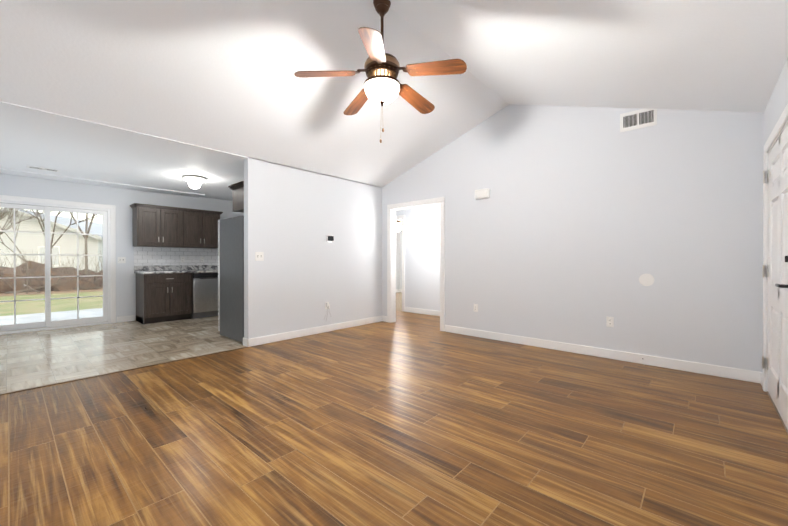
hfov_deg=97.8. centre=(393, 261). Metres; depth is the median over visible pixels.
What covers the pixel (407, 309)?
baseboard
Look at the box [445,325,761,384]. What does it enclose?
baseboard
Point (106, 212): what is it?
sliding glass door
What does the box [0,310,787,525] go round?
floor
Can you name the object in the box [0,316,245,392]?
floor
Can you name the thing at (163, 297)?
base cabinet
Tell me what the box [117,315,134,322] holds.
baseboard
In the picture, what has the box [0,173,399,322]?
wall
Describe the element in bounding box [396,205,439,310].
wall
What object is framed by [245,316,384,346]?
baseboard
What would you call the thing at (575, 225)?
wall
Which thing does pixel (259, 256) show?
light switch
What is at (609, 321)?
outlet
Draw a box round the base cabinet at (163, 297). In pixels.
[136,273,191,323]
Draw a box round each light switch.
[118,257,125,262]
[255,252,263,260]
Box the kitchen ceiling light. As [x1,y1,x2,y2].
[182,175,206,182]
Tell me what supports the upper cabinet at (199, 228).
attached to the wall at (122, 200)
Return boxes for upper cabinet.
[131,203,181,246]
[182,208,221,247]
[228,181,243,212]
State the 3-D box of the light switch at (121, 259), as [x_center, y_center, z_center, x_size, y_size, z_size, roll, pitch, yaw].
[-4.915,-0.024,6.202,0.020,0.115,0.116,0,0,42]
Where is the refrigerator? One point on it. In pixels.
(231, 278)
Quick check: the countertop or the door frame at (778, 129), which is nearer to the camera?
the door frame at (778, 129)
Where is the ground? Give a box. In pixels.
[0,288,102,324]
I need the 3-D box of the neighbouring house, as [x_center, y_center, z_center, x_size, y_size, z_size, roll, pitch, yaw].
[-23.409,-0.792,26.367,9.850,4.690,13.730,0,0,-14]
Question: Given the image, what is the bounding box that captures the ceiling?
[0,0,787,200]
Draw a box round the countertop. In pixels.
[134,265,217,273]
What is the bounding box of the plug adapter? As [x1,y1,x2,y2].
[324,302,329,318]
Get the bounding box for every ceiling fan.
[294,0,466,142]
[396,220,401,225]
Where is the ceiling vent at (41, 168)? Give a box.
[27,165,59,171]
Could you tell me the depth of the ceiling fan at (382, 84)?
2.72 m
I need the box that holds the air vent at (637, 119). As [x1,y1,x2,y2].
[620,109,656,131]
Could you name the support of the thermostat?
attached to the wall at (301, 274)
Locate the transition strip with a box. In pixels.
[0,346,246,394]
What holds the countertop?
on the base cabinet
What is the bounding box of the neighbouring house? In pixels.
[0,208,102,270]
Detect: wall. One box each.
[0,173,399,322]
[244,157,381,338]
[382,104,763,371]
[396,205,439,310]
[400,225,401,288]
[762,58,787,391]
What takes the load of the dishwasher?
on the floor at (35, 359)
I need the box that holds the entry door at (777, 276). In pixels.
[762,124,787,429]
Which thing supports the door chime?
attached to the wall at (575, 225)
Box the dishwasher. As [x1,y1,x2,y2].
[191,272,217,318]
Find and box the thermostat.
[327,235,333,241]
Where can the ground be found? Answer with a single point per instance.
(26, 316)
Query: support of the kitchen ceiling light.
attached to the ceiling
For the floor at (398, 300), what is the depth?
9.25 m
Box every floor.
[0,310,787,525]
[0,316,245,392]
[396,292,401,310]
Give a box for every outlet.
[474,304,477,311]
[606,316,613,326]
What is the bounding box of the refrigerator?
[218,215,243,342]
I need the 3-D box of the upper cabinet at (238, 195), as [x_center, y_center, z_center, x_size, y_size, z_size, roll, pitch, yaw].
[-1.818,-0.877,5.015,0.442,0.358,0.997,0,0,42]
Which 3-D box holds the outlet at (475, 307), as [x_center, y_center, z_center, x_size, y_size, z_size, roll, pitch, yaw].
[1.197,0.682,5.035,0.070,0.115,0.010,0,0,42]
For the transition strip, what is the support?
on the floor at (410, 419)
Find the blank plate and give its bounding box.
[639,274,653,285]
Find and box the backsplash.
[134,247,217,265]
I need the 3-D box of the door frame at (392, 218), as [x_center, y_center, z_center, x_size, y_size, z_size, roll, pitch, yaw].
[0.382,0.041,5.846,1.218,2.114,0.156,0,0,42]
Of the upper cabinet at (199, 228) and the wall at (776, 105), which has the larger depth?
the upper cabinet at (199, 228)
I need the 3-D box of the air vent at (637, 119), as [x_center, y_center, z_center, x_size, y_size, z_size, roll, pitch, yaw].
[2.647,-1.542,3.729,0.330,0.205,0.012,0,0,42]
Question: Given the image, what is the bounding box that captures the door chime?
[475,188,489,199]
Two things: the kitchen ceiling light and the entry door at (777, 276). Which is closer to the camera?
the entry door at (777, 276)
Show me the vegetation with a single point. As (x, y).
(65, 270)
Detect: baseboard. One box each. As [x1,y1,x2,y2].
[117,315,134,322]
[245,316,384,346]
[405,307,439,315]
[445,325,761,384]
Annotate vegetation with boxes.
[0,207,102,293]
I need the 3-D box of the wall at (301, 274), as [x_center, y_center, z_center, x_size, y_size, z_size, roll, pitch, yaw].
[-1.095,-0.210,5.407,0.120,2.620,2.500,0,0,42]
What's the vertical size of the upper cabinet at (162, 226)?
0.734 m
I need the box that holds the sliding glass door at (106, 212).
[0,195,115,334]
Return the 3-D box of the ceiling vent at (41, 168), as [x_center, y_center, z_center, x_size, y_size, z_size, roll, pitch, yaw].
[-5.049,-1.332,4.949,0.140,0.010,0.330,0,0,42]
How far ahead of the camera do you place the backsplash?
6.83 m
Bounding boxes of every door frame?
[387,197,444,330]
[762,103,787,433]
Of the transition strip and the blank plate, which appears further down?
the transition strip
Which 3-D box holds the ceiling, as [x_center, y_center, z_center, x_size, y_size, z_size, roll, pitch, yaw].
[0.012,-1.834,5.551,8.470,1.033,10.040,0,0,42]

